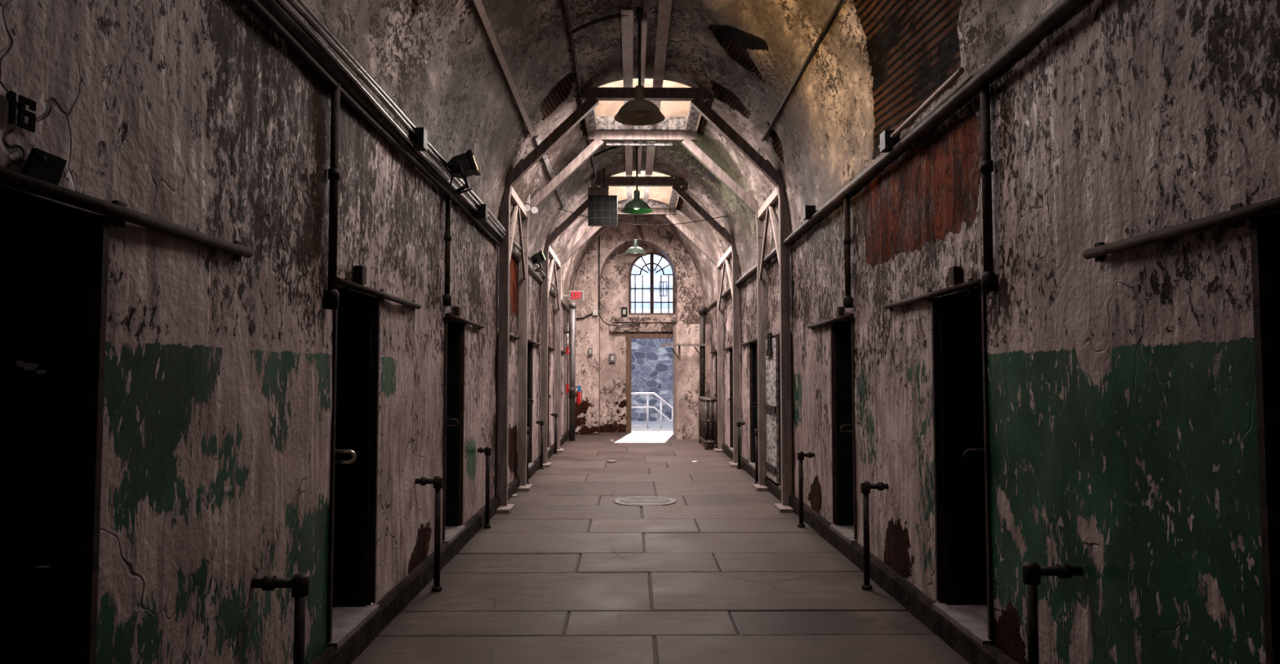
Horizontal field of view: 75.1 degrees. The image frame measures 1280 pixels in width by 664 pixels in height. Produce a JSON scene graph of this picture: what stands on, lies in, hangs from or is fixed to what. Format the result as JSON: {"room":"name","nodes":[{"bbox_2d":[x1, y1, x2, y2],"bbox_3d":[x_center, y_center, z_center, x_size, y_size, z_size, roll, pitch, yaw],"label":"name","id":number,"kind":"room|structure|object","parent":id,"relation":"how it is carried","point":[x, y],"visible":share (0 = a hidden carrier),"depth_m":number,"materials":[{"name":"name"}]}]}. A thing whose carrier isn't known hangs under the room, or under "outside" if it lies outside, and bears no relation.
{"room":"prison interior","nodes":[
{"label":"prison interior","id":0,"kind":"room"},
{"bbox_2d":[0,0,569,663],"bbox_3d":[-1.603,0.450,9.874,0.024,3.080,23.000,0,-3,-1],"label":"wall","id":1,"kind":"structure","parent":0,"point":[197,115],"depth_m":3.16,"materials":[{"name":"paint"}]},
{"bbox_2d":[5,90,35,132],"bbox_3d":[-1.510,-0.538,2.033,0.006,0.077,0.093,0,-3,-1],"label":"number","id":2,"kind":"object","parent":1,"relation":"attached to","point":[23,100],"visible":1,"depth_m":2.03,"materials":[{"name":"black paint"}]},
{"bbox_2d":[21,147,66,185],"bbox_3d":[-1.498,-0.417,2.103,0.020,0.075,0.146,0,-3,-1],"label":"plate","id":3,"kind":"object","parent":1,"relation":"attached to","point":[40,164],"visible":0.92,"depth_m":2.09,"materials":[{"name":"black paint"}]},
{"bbox_2d":[0,186,109,663],"bbox_3d":[-1.690,0.558,1.957,0.562,1.810,0.734,0,-3,-1],"label":"door","id":4,"kind":"structure","parent":1,"relation":"in","point":[54,256],"depth_m":2.28,"materials":[{"name":"black metal"}]},
{"bbox_2d":[0,166,253,260],"bbox_3d":[-1.503,-0.346,2.402,0.051,0.070,1.605,0,-3,-1],"label":"door track","id":5,"kind":"object","parent":1,"relation":"attached to","point":[117,210],"visible":1,"depth_m":2.36,"materials":[{"name":"metal"}]},
{"bbox_2d":[324,80,340,309],"bbox_3d":[-1.507,-0.673,4.103,0.067,1.130,0.066,0,-3,-1],"label":"drain pipe","id":6,"kind":"object","parent":1,"relation":"attached to","point":[331,295],"visible":0.95,"depth_m":4.08,"materials":[{"name":"metal"}]},
{"bbox_2d":[327,284,380,648],"bbox_3d":[-1.717,0.684,4.514,0.562,1.810,0.734,0,-3,-1],"label":"door","id":7,"kind":"structure","parent":1,"relation":"in","point":[353,471],"depth_m":4.81,"materials":[{"name":"black metal"}]},
{"bbox_2d":[244,0,501,246],"bbox_3d":[-1.505,-1.238,3.901,0.052,0.056,10.700,0,-3,-1],"label":"conduit","id":8,"kind":"object","parent":1,"relation":"attached to","point":[255,5],"visible":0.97,"depth_m":4.28,"materials":[{"name":"metal"}]},
{"bbox_2d":[336,265,421,311],"bbox_3d":[-1.528,-0.260,4.961,0.054,0.150,1.605,0,-3,-1],"label":"door track","id":9,"kind":"object","parent":1,"relation":"attached to","point":[360,271],"visible":0.91,"depth_m":4.53,"materials":[{"name":"metal"}]},
{"bbox_2d":[258,0,569,312],"bbox_3d":[-1.568,-1.041,9.547,0.061,0.095,22.200,0,-3,-1],"label":"ledge","id":10,"kind":"object","parent":1,"relation":"attached to","point":[271,6],"visible":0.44,"depth_m":4.38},
{"bbox_2d":[275,0,504,239],"bbox_3d":[-1.455,-1.293,3.904,0.042,0.046,10.700,0,-3,-1],"label":"conduit","id":11,"kind":"object","parent":10,"relation":"attached to","point":[283,4],"visible":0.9,"depth_m":4.33,"materials":[{"name":"metal"}]},
{"bbox_2d":[286,0,506,235],"bbox_3d":[-1.440,-1.343,3.907,0.042,0.046,10.700,0,-3,-1],"label":"conduit","id":12,"kind":"object","parent":10,"relation":"attached to","point":[300,9],"visible":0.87,"depth_m":4.37,"materials":[{"name":"metal"}]},
{"bbox_2d":[407,127,427,151],"bbox_3d":[-1.481,-1.264,5.466,0.150,0.130,0.100,0,-3,-1],"label":"box","id":13,"kind":"object","parent":10,"relation":"attached to","point":[420,142],"visible":0.61,"depth_m":5.42,"materials":[{"name":"metal"}]},
{"bbox_2d":[296,0,559,292],"bbox_3d":[-1.490,-1.225,7.304,0.056,0.060,17.500,0,-3,-1],"label":"conduit","id":14,"kind":"object","parent":10,"relation":"on","point":[302,2],"visible":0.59,"depth_m":4.81,"materials":[{"name":"metal"}]},
{"bbox_2d":[447,148,479,194],"bbox_3d":[-1.357,-1.219,6.417,0.245,0.334,0.233,0,-3,-1],"label":"floodlight","id":15,"kind":"object","parent":14,"relation":"attached to","point":[463,166],"visible":1,"depth_m":6.34,"materials":[{"name":"black"}]},
{"bbox_2d":[530,249,546,271],"bbox_3d":[-1.446,-0.999,11.872,0.215,0.309,0.209,0,-3,-1],"label":"floodlight","id":16,"kind":"object","parent":14,"relation":"attached to","point":[539,257],"visible":0.99,"depth_m":11.80,"materials":[{"name":"black"}]},
{"bbox_2d":[472,204,487,219],"bbox_3d":[-1.500,-1.111,7.719,0.160,0.130,0.100,0,-3,-1],"label":"box","id":17,"kind":"object","parent":10,"relation":"attached to","point":[482,215],"visible":0.71,"depth_m":7.67,"materials":[{"name":"metal"}]},
{"bbox_2d":[308,429,568,663],"bbox_3d":[-1.571,1.892,9.402,0.056,0.153,22.200,0,-3,-1],"label":"baseboard","id":18,"kind":"structure","parent":1,"relation":"attached to","point":[401,595],"depth_m":5.42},
{"bbox_2d":[442,191,451,306],"bbox_3d":[-1.534,-0.662,6.645,0.070,0.920,0.069,0,-3,-1],"label":"drain pipe","id":19,"kind":"object","parent":1,"relation":"attached to","point":[446,298],"visible":0.94,"depth_m":6.62,"materials":[{"name":"metal"}]},
{"bbox_2d":[442,317,465,544],"bbox_3d":[-1.743,0.809,7.021,0.562,1.810,0.734,0,-3,-1],"label":"door","id":20,"kind":"structure","parent":1,"relation":"in","point":[454,331],"depth_m":7.32,"materials":[{"name":"black metal"}]},
{"bbox_2d":[444,306,484,329],"bbox_3d":[-1.555,-0.125,7.467,0.054,0.130,1.605,0,-3,-1],"label":"door track","id":21,"kind":"object","parent":1,"relation":"attached to","point":[456,309],"visible":0.99,"depth_m":7.02,"materials":[{"name":"metal"}]},
{"bbox_2d":[495,333,508,495],"bbox_3d":[-1.769,0.936,9.588,0.562,1.810,0.734,0,-3,-1],"label":"door","id":22,"kind":"structure","parent":1,"relation":"in","point":[496,372],"depth_m":9.23,"materials":[{"name":"black metal"}]},
{"bbox_2d":[527,342,533,469],"bbox_3d":[-1.796,1.063,12.144,0.562,1.810,0.734,0,-3,-1],"label":"door","id":23,"kind":"structure","parent":1,"relation":"in","point":[530,346],"depth_m":12.47,"materials":[{"name":"black metal"}]},
{"bbox_2d":[547,348,551,451],"bbox_3d":[-1.823,1.189,14.691,0.562,1.810,0.734,0,-3,-1],"label":"door","id":24,"kind":"structure","parent":1,"relation":"in","point":[548,394],"depth_m":15.03,"materials":[{"name":"black metal"}]},
{"bbox_2d":[567,312,568,431],"bbox_3d":[-1.671,0.955,19.260,0.024,2.800,0.024,0,-3,-1],"label":"conduit","id":25,"kind":"object","parent":1,"relation":"attached to","point":[567,313],"visible":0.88,"depth_m":19.25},
{"bbox_2d":[571,220,703,434],"bbox_3d":[-0.064,-0.278,20.640,3.500,5.600,0.001,0,-3,-1],"label":"wall","id":26,"kind":"structure","parent":0,"point":[690,295],"depth_m":20.67,"materials":[{"name":"paint"}]},
{"bbox_2d":[598,236,599,310],"bbox_3d":[-1.012,-1.531,20.662,0.036,1.977,0.035,-1,-3,22],"label":"conduit","id":27,"kind":"object","parent":26,"relation":"attached to","point":[599,237],"visible":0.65,"depth_m":20.64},
{"bbox_2d":[598,240,677,434],"bbox_3d":[-0.048,0.129,20.970,1.940,4.820,0.700,0,-3,-1],"label":"reveal","id":28,"kind":"structure","parent":26,"relation":"attached to","point":[639,242],"depth_m":21.02,"materials":[{"name":"paint"}]},
{"bbox_2d":[600,240,675,431],"bbox_3d":[-0.022,-0.243,21.339,2.600,5.600,0.001,0,-3,-1],"label":"wall niche","id":29,"kind":"object","parent":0,"point":[614,284],"visible":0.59,"depth_m":21.31,"materials":[{"name":"paint"}]},
{"bbox_2d":[609,317,675,331],"bbox_3d":[0.069,-0.188,21.247,1.680,0.360,0.180,0,-3,-1],"label":"ledge","id":30,"kind":"object","parent":29,"relation":"attached to","point":[646,324],"visible":0.89,"depth_m":21.20,"materials":[{"name":"paint"}]},
{"bbox_2d":[626,333,672,432],"bbox_3d":[0.279,1.303,21.216,1.280,2.500,0.140,0,-3,-1],"label":"door frame","id":31,"kind":"structure","parent":29,"relation":"attached to","point":[628,336],"depth_m":21.17,"materials":[{"name":"brown wood"}]},
{"bbox_2d":[619,421,673,432],"bbox_3d":[0.748,2.857,24.147,20.000,0.285,5.900,0,-3,-1],"label":"ground","id":32,"kind":"structure","parent":0,"point":[655,426],"depth_m":23.33,"materials":[{"name":"concrete"}]},
{"bbox_2d":[631,392,673,428],"bbox_3d":[-0.120,2.161,22.921,2.093,0.984,0.057,0,-3,-1],"label":"handrail","id":33,"kind":"object","parent":32,"relation":"on","point":[661,400],"visible":0.62,"depth_m":22.90,"materials":[{"name":"metal"}]},
{"bbox_2d":[631,338,673,421],"bbox_3d":[0.720,1.283,26.878,20.000,3.500,0.600,0,-3,-1],"label":"wall","id":34,"kind":"structure","parent":0,"point":[651,362],"depth_m":26.57,"materials":[{"name":"stone"}]},
{"bbox_2d":[351,431,969,663],"bbox_3d":[0.047,2.002,9.814,3.400,0.033,23.000,0,-3,-1],"label":"floor","id":35,"kind":"structure","parent":0,"point":[717,574],"depth_m":5.93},
{"bbox_2d":[250,573,309,663],"bbox_3d":[-1.422,1.311,3.284,0.226,0.706,0.072,0,-3,-1],"label":"standpipe","id":36,"kind":"object","parent":35,"relation":"on","point":[299,584],"visible":1,"depth_m":3.28,"materials":[{"name":"metal"}]},
{"bbox_2d":[414,475,443,591],"bbox_3d":[-1.465,1.395,5.783,0.191,0.786,0.072,0,-3,-1],"label":"standpipe","id":37,"kind":"object","parent":35,"relation":"on","point":[437,481],"visible":1,"depth_m":5.77,"materials":[{"name":"metal"}]},
{"bbox_2d":[477,446,491,528],"bbox_3d":[-1.517,1.511,8.120,0.136,0.786,0.072,0,-3,-1],"label":"standpipe","id":38,"kind":"object","parent":35,"relation":"on","point":[487,450],"visible":1,"depth_m":8.11,"materials":[{"name":"metal"}]},
{"bbox_2d":[526,427,529,484],"bbox_3d":[-1.555,1.677,11.265,0.126,0.766,0.072,0,-3,-1],"label":"standpipe","id":39,"kind":"object","parent":35,"relation":"on","point":[528,428],"visible":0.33,"depth_m":11.25,"materials":[{"name":"metal"}]},
{"bbox_2d":[536,419,543,468],"bbox_3d":[-1.574,1.769,13.113,0.126,0.766,0.072,0,-3,-1],"label":"standpipe","id":40,"kind":"object","parent":35,"relation":"on","point":[540,422],"visible":1,"depth_m":13.10,"materials":[{"name":"metal"}]},
{"bbox_2d":[551,412,557,453],"bbox_3d":[-1.600,1.890,15.560,0.126,0.766,0.072,0,-3,-1],"label":"standpipe","id":41,"kind":"object","parent":35,"relation":"on","point":[555,414],"visible":1,"depth_m":15.54,"materials":[{"name":"metal"}]},
{"bbox_2d":[564,302,576,440],"bbox_3d":[-1.562,0.880,18.661,0.265,3.090,0.174,0,-3,-1],"label":"vertical pipe","id":42,"kind":"object","parent":35,"relation":"on","point":[572,389],"visible":1,"depth_m":18.61,"materials":[{"name":"metal"}]},
{"bbox_2d":[575,385,582,404],"bbox_3d":[-1.389,1.423,18.794,0.174,0.420,0.121,0,-3,-1],"label":"fire extinguisher","id":43,"kind":"object","parent":42,"relation":"attached to","point":[579,394],"visible":0.99,"depth_m":18.75,"materials":[{"name":"red metal"}]},
{"bbox_2d":[554,207,723,452],"bbox_3d":[-0.017,-0.067,16.119,3.265,4.730,0.390,0,-3,-1],"label":"frame","id":44,"kind":"object","parent":35,"relation":"on","point":[668,212],"visible":0.79,"depth_m":16.18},
{"bbox_2d":[548,245,560,310],"bbox_3d":[-1.555,-0.944,15.000,0.050,0.928,2.376,0,-3,-1],"label":"brace","id":45,"kind":"object","parent":44,"relation":"attached to","point":[555,261],"visible":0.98,"depth_m":15.16,"materials":[{"name":"wood"}]},
{"bbox_2d":[717,246,732,310],"bbox_3d":[1.544,-0.942,15.032,0.050,0.928,2.376,0,-3,-1],"label":"brace","id":46,"kind":"object","parent":44,"relation":"attached to","point":[723,260],"visible":0.95,"depth_m":15.12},
{"bbox_2d":[540,177,740,466],"bbox_3d":[0.009,-0.190,13.622,3.265,4.730,0.390,0,-3,-1],"label":"frame","id":47,"kind":"object","parent":35,"relation":"on","point":[676,183],"visible":0.82,"depth_m":13.70,"materials":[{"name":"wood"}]},
{"bbox_2d":[517,129,768,491],"bbox_3d":[0.037,-0.324,10.925,3.265,4.730,0.390,0,-3,-1],"label":"frame","id":48,"kind":"object","parent":35,"relation":"on","point":[597,137],"visible":0.81,"depth_m":11.01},
{"bbox_2d":[509,186,527,279],"bbox_3d":[-1.506,-1.184,10.221,0.050,0.923,1.553,0,-3,-1],"label":"brace","id":49,"kind":"object","parent":48,"relation":"attached to","point":[519,208],"visible":0.81,"depth_m":10.32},
{"bbox_2d":[524,193,537,213],"bbox_3d":[-1.441,-1.680,10.917,0.228,0.277,0.090,0,-3,-1],"label":"emergency light","id":50,"kind":"object","parent":48,"relation":"attached to","point":[534,210],"visible":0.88,"depth_m":10.87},
{"bbox_2d":[757,187,778,279],"bbox_3d":[1.594,-1.182,10.253,0.050,0.923,1.553,0,-3,-1],"label":"brace","id":51,"kind":"object","parent":48,"relation":"attached to","point":[766,208],"visible":0.83,"depth_m":10.34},
{"bbox_2d":[496,87,793,513],"bbox_3d":[0.054,-0.407,9.258,3.265,4.730,0.390,0,-3,-1],"label":"frame","id":52,"kind":"object","parent":35,"relation":"on","point":[697,96],"visible":0.87,"depth_m":9.34,"materials":[{"name":"wood"}]},
{"bbox_2d":[613,495,676,506],"bbox_3d":[0.057,1.986,9.785,0.750,0.022,0.750,0,-3,-1],"label":"manhole cover","id":53,"kind":"object","parent":35,"relation":"on","point":[637,500],"visible":0.98,"depth_m":9.77,"materials":[{"name":"metal"}]},
{"bbox_2d":[672,324,710,439],"bbox_3d":[1.209,1.171,19.780,0.770,2.620,1.600,0,-3,-1],"label":"wall pier","id":54,"kind":"object","parent":35,"relation":"on","point":[686,371],"visible":0.89,"depth_m":18.99,"materials":[{"name":"paint"}]},
{"bbox_2d":[697,306,707,440],"bbox_3d":[1.407,0.925,18.593,0.210,2.996,0.207,0,-3,-1],"label":"vertical pipe","id":55,"kind":"object","parent":35,"relation":"on","point":[702,310],"visible":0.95,"depth_m":18.57,"materials":[{"name":"metal"}]},
{"bbox_2d":[660,318,707,360],"bbox_3d":[0.971,0.148,19.514,1.041,1.074,2.033,0,-3,-1],"label":"bracket","id":56,"kind":"object","parent":55,"relation":"attached to","point":[679,345],"visible":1,"depth_m":18.53,"materials":[{"name":"grey metal"}]},
{"bbox_2d":[698,395,717,449],"bbox_3d":[1.386,1.851,17.178,0.252,1.004,1.638,0,-3,-1],"label":"radiator","id":57,"kind":"object","parent":35,"relation":"on","point":[707,404],"visible":0.99,"depth_m":16.49,"materials":[{"name":"metal"}]},
{"bbox_2d":[737,421,745,468],"bbox_3d":[1.595,1.780,13.145,0.136,0.746,0.072,0,-3,-1],"label":"standpipe","id":58,"kind":"object","parent":35,"relation":"on","point":[739,423],"visible":1,"depth_m":13.13,"materials":[{"name":"metal"}]},
{"bbox_2d":[754,428,758,484],"bbox_3d":[1.614,1.689,11.298,0.136,0.746,0.072,0,-3,-1],"label":"standpipe","id":59,"kind":"object","parent":35,"relation":"on","point":[756,430],"visible":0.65,"depth_m":11.28,"materials":[{"name":"metal"}]},
{"bbox_2d":[797,451,814,527],"bbox_3d":[1.627,1.538,8.151,0.176,0.736,0.072,0,-3,-1],"label":"standpipe","id":60,"kind":"object","parent":35,"relation":"on","point":[801,455],"visible":1,"depth_m":8.14,"materials":[{"name":"metal"}]},
{"bbox_2d":[860,480,888,590],"bbox_3d":[1.641,1.417,5.814,0.196,0.746,0.072,0,-3,-1],"label":"standpipe","id":61,"kind":"object","parent":35,"relation":"on","point":[865,486],"visible":1,"depth_m":5.80,"materials":[{"name":"metal"}]},
{"bbox_2d":[1022,560,1083,663],"bbox_3d":[1.647,1.293,3.317,0.236,0.746,0.072,0,-3,-1],"label":"standpipe","id":62,"kind":"object","parent":35,"relation":"on","point":[1032,572],"visible":1,"depth_m":3.31,"materials":[{"name":"metal"}]},
{"bbox_2d":[284,0,1053,306],"bbox_3d":[0.061,-2.171,9.821,3.326,2.309,22.600,0,-3,-1],"label":"ceiling","id":63,"kind":"structure","parent":0,"point":[877,62],"depth_m":7.44,"materials":[{"name":"paint"}]},
{"bbox_2d":[472,0,534,137],"bbox_3d":[-1.186,-2.320,7.237,0.051,0.056,4.250,0,-3,-1],"label":"batten","id":64,"kind":"object","parent":63,"relation":"attached to","point":[478,5],"visible":1,"depth_m":7.11,"materials":[{"name":"wood"}]},
{"bbox_2d":[533,133,566,209],"bbox_3d":[-1.209,-2.137,11.633,0.054,0.059,4.150,0,-3,-1],"label":"batten","id":65,"kind":"object","parent":63,"relation":"attached to","point":[537,139],"visible":0.79,"depth_m":11.13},
{"bbox_2d":[563,290,584,300],"bbox_3d":[-1.458,-0.798,18.276,0.463,0.212,0.084,0,-3,-1],"label":"exit sign","id":66,"kind":"object","parent":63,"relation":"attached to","point":[573,295],"visible":1,"depth_m":18.24,"materials":[{"name":"red"}]},
{"bbox_2d":[561,0,597,182],"bbox_3d":[-0.666,-2.717,9.190,0.040,0.040,9.100,0,-3,-1],"label":"conduit","id":67,"kind":"object","parent":63,"relation":"attached to","point":[564,2],"visible":0.84,"depth_m":8.47,"materials":[{"name":"metal"}]},
{"bbox_2d":[570,13,626,34],"bbox_3d":[-0.360,-2.878,7.769,0.593,0.221,0.034,0,-3,-1],"label":"conduit","id":68,"kind":"object","parent":63,"relation":"attached to","point":[619,15],"visible":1,"depth_m":7.76,"materials":[{"name":"metal"}]},
{"bbox_2d":[587,168,617,226],"bbox_3d":[-0.583,-2.118,13.064,0.459,0.915,0.104,0,-3,-1],"label":"box","id":69,"kind":"object","parent":63,"relation":"hanging from","point":[602,206],"visible":1,"depth_m":13.01,"materials":[{"name":"metal"}]},
{"bbox_2d":[621,9,633,104],"bbox_3d":[-0.138,-2.877,9.528,0.110,0.024,3.650,0,-3,-1],"label":"board","id":70,"kind":"object","parent":63,"relation":"attached to","point":[627,22],"visible":0.64,"depth_m":8.53,"materials":[{"name":"wood"}]},
{"bbox_2d":[624,141,632,175],"bbox_3d":[-0.171,-2.718,12.729,0.110,0.024,2.640,0,-3,-1],"label":"board","id":71,"kind":"object","parent":63,"relation":"attached to","point":[628,149],"visible":0.64,"depth_m":13.07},
{"bbox_2d":[623,214,647,256],"bbox_3d":[-0.092,-2.243,16.681,0.472,1.406,0.472,0,-3,-1],"label":"pendant lamp","id":72,"kind":"object","parent":63,"relation":"hanging from","point":[634,251],"visible":0.94,"depth_m":16.61,"materials":[{"name":"metal"}]},
{"bbox_2d":[620,141,653,213],"bbox_3d":[-0.045,-2.292,12.179,0.472,1.056,0.472,0,-3,-1],"label":"pendant lamp","id":73,"kind":"object","parent":63,"relation":"hanging from","point":[636,206],"visible":0.95,"depth_m":12.14,"materials":[{"name":"metal"}]},
{"bbox_2d":[597,176,680,208],"bbox_3d":[-0.026,-2.566,15.126,1.440,0.195,2.360,0,-3,-1],"label":"frame","id":74,"kind":"object","parent":63,"relation":"attached to","point":[673,197],"visible":0.27,"depth_m":15.90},
{"bbox_2d":[613,7,665,125],"bbox_3d":[-0.004,-2.511,7.754,0.472,1.056,0.472,0,-3,-1],"label":"pendant lamp","id":75,"kind":"object","parent":63,"relation":"hanging from","point":[639,111],"visible":1,"depth_m":7.75,"materials":[{"name":"metal"}]},
{"bbox_2d":[637,141,642,174],"bbox_3d":[-0.006,-2.733,12.732,0.060,0.024,2.640,0,-3,-1],"label":"board","id":76,"kind":"object","parent":63,"relation":"attached to","point":[639,149],"visible":0.5,"depth_m":13.03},
{"bbox_2d":[584,100,699,146],"bbox_3d":[0.023,-2.722,10.423,1.440,0.350,1.650,0,-3,-1],"label":"frame","id":77,"kind":"object","parent":63,"relation":"attached to","point":[690,122],"visible":0.53,"depth_m":11.07,"materials":[{"name":"paint"}]},
{"bbox_2d":[557,208,728,225],"bbox_3d":[0.011,-1.905,13.312,3.264,0.414,0.010,0,-3,-1],"label":"wire","id":78,"kind":"object","parent":63,"relation":"hanging from","point":[557,208],"visible":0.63,"depth_m":13.30,"materials":[{"name":"metal"}]},
{"bbox_2d":[640,19,647,86],"bbox_3d":[0.026,-2.885,9.656,0.050,0.024,3.400,0,-3,-1],"label":"board","id":79,"kind":"object","parent":63,"relation":"attached to","point":[644,22],"visible":0.57,"depth_m":8.63,"materials":[{"name":"wood"}]},
{"bbox_2d":[608,170,681,207],"bbox_3d":[-0.005,-3.209,15.128,1.440,1.490,2.200,0,-3,-1],"label":"shaft","id":80,"kind":"object","parent":63,"relation":"attached to","point":[662,193],"visible":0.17,"depth_m":16.21,"materials":[{"name":"paint"}]},
{"bbox_2d":[643,175,650,202],"bbox_3d":[0.121,-2.584,15.429,0.100,0.024,2.640,0,-3,-1],"label":"board","id":81,"kind":"object","parent":63,"relation":"attached to","point":[646,188],"visible":0.64,"depth_m":15.44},
{"bbox_2d":[589,78,705,132],"bbox_3d":[0.044,-3.445,10.384,1.440,1.490,1.500,0,-3,-1],"label":"skylight","id":82,"kind":"object","parent":63,"relation":"attached to","point":[605,108],"visible":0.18,"depth_m":11.12,"materials":[{"name":"glass"}]},
{"bbox_2d":[644,141,655,175],"bbox_3d":[0.159,-2.718,12.733,0.120,0.024,2.640,0,-3,-1],"label":"board","id":83,"kind":"object","parent":63,"relation":"attached to","point":[650,149],"visible":0.64,"depth_m":13.05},
{"bbox_2d":[651,0,671,110],"bbox_3d":[0.217,-2.920,8.658,0.115,0.024,5.400,0,-3,-1],"label":"board","id":84,"kind":"object","parent":63,"relation":"attached to","point":[664,6],"visible":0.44,"depth_m":8.42,"materials":[{"name":"wood"}]},
{"bbox_2d":[760,0,844,141],"bbox_3d":[1.396,-2.263,6.986,0.032,0.032,4.700,0,-3,-1],"label":"cable","id":85,"kind":"object","parent":63,"relation":"attached to","point":[837,6],"visible":1,"depth_m":6.97,"materials":[{"name":"metal"}]},
{"bbox_2d":[705,0,1279,663],"bbox_3d":[1.697,0.451,9.908,0.024,3.080,23.000,0,-3,-1],"label":"wall","id":86,"kind":"structure","parent":0,"point":[1122,413],"depth_m":3.29,"materials":[{"name":"paint"}]},
{"bbox_2d":[714,351,717,439],"bbox_3d":[1.789,1.317,17.276,0.562,1.810,0.734,0,-3,-1],"label":"door","id":87,"kind":"structure","parent":86,"relation":"in","point":[716,353],"depth_m":17.63,"materials":[{"name":"black metal"}]},
{"bbox_2d":[728,347,733,452],"bbox_3d":[1.816,1.191,14.729,0.562,1.810,0.734,0,-3,-1],"label":"door","id":88,"kind":"structure","parent":86,"relation":"in","point":[731,398],"depth_m":15.05,"materials":[{"name":"black metal"}]},
{"bbox_2d":[748,342,758,469],"bbox_3d":[1.842,1.065,12.182,0.562,1.810,0.734,0,-3,-1],"label":"door","id":89,"kind":"structure","parent":86,"relation":"in","point":[753,347],"depth_m":12.49,"materials":[{"name":"black metal"}]},
{"bbox_2d":[765,331,779,338],"bbox_3d":[1.673,0.038,10.159,0.051,0.070,1.420,0,-3,-1],"label":"door track","id":90,"kind":"object","parent":86,"relation":"attached to","point":[777,334],"visible":0.32,"depth_m":10.15,"materials":[{"name":"metal"}]},
{"bbox_2d":[764,333,779,483],"bbox_3d":[1.637,0.927,10.409,0.060,1.820,0.750,0,-3,-1],"label":"sliding door","id":91,"kind":"structure","parent":90,"relation":"hanging from","point":[771,406],"depth_m":10.29,"materials":[{"name":"metal"}]},
{"bbox_2d":[778,333,794,494],"bbox_3d":[1.869,0.938,9.625,0.562,1.810,0.734,0,-3,-1],"label":"door","id":92,"kind":"structure","parent":86,"relation":"in","point":[792,390],"depth_m":9.26,"materials":[{"name":"black metal"}]},
{"bbox_2d":[807,306,853,329],"bbox_3d":[1.699,-0.124,7.501,0.054,0.130,1.605,0,-3,-1],"label":"door track","id":93,"kind":"object","parent":86,"relation":"attached to","point":[840,310],"visible":0.98,"depth_m":7.09,"materials":[{"name":"metal"}]},
{"bbox_2d":[830,318,857,543],"bbox_3d":[1.896,0.811,7.059,0.562,1.810,0.734,0,-3,-1],"label":"door","id":94,"kind":"structure","parent":86,"relation":"in","point":[842,332],"depth_m":7.36,"materials":[{"name":"black metal"}]},
{"bbox_2d":[843,195,853,307],"bbox_3d":[1.695,-0.653,6.809,0.077,0.920,0.075,0,-3,-1],"label":"drain pipe","id":95,"kind":"object","parent":86,"relation":"attached to","point":[847,300],"visible":1,"depth_m":6.79,"materials":[{"name":"metal"}]},
{"bbox_2d":[716,440,1018,663],"bbox_3d":[1.673,1.893,9.436,0.056,0.153,22.200,0,-3,-1],"label":"baseboard","id":96,"kind":"structure","parent":86,"relation":"attached to","point":[917,602],"depth_m":5.45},
{"bbox_2d":[706,0,1088,310],"bbox_3d":[1.671,-1.039,9.581,0.061,0.095,22.200,0,-3,-1],"label":"ledge","id":97,"kind":"object","parent":86,"relation":"attached to","point":[1083,2],"visible":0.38,"depth_m":4.58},
{"bbox_2d":[803,204,817,219],"bbox_3d":[1.643,-1.140,7.963,0.150,0.120,0.100,0,-3,-1],"label":"box","id":98,"kind":"object","parent":97,"relation":"attached to","point":[808,210],"visible":0.71,"depth_m":7.91,"materials":[{"name":"metal"}]},
{"bbox_2d":[880,129,900,152],"bbox_3d":[1.669,-1.254,5.480,0.150,0.120,0.110,0,-3,-1],"label":"box","id":99,"kind":"object","parent":97,"relation":"attached to","point":[886,143],"visible":0.64,"depth_m":5.43,"materials":[{"name":"metal"}]},
{"bbox_2d":[720,0,1082,297],"bbox_3d":[1.655,-1.103,7.331,0.053,0.068,17.500,0,-3,-1],"label":"conduit","id":100,"kind":"object","parent":97,"relation":"attached to","point":[1062,7],"visible":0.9,"depth_m":4.43,"materials":[{"name":"metal"}]},
{"bbox_2d":[878,66,964,149],"bbox_3d":[1.649,-1.304,4.988,0.032,0.050,1.400,0,-3,-1],"label":"conduit","id":101,"kind":"object","parent":97,"relation":"attached to","point":[960,71],"visible":0.83,"depth_m":4.73,"materials":[{"name":"metal"}]},
{"bbox_2d":[883,266,981,311],"bbox_3d":[1.725,-0.258,4.995,0.054,0.150,1.605,0,-3,-1],"label":"door track","id":102,"kind":"object","parent":86,"relation":"attached to","point":[955,277],"visible":0.89,"depth_m":4.58,"materials":[{"name":"metal"}]},
{"bbox_2d":[931,286,994,645],"bbox_3d":[1.922,0.686,4.552,0.562,1.810,0.734,0,-3,-1],"label":"door","id":103,"kind":"structure","parent":86,"relation":"in","point":[961,429],"depth_m":4.85,"materials":[{"name":"black metal"}]},
{"bbox_2d":[979,80,996,292],"bbox_3d":[1.722,-0.721,4.139,0.074,1.050,0.072,0,-3,-1],"label":"drain pipe","id":104,"kind":"object","parent":86,"relation":"attached to","point":[988,277],"visible":0.98,"depth_m":4.12,"materials":[{"name":"metal"}]},
{"bbox_2d":[1082,196,1279,261],"bbox_3d":[1.754,-0.345,2.436,0.051,0.070,1.605,0,-3,-1],"label":"door track","id":105,"kind":"object","parent":86,"relation":"attached to","point":[1237,213],"visible":1,"depth_m":2.61,"materials":[{"name":"metal"}]},
{"bbox_2d":[1249,213,1279,663],"bbox_3d":[1.948,0.559,1.995,0.562,1.810,0.734,0,-3,-1],"label":"door","id":106,"kind":"structure","parent":86,"relation":"in","point":[1264,231],"depth_m":2.35,"materials":[{"name":"black metal"}]},
{"bbox_3d":[0.307,-1.244,21.542,1.200,1.620,0.300,0,-3,-1],"label":"reveal","id":107,"kind":"structure","parent":0,"visible":0},
{"bbox_2d":[628,252,675,314],"bbox_3d":[0.307,-1.254,21.503,1.254,1.695,0.120,0,-3,-1],"label":"window","id":108,"kind":"structure","parent":107,"relation":"attached to","point":[651,263],"depth_m":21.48,"materials":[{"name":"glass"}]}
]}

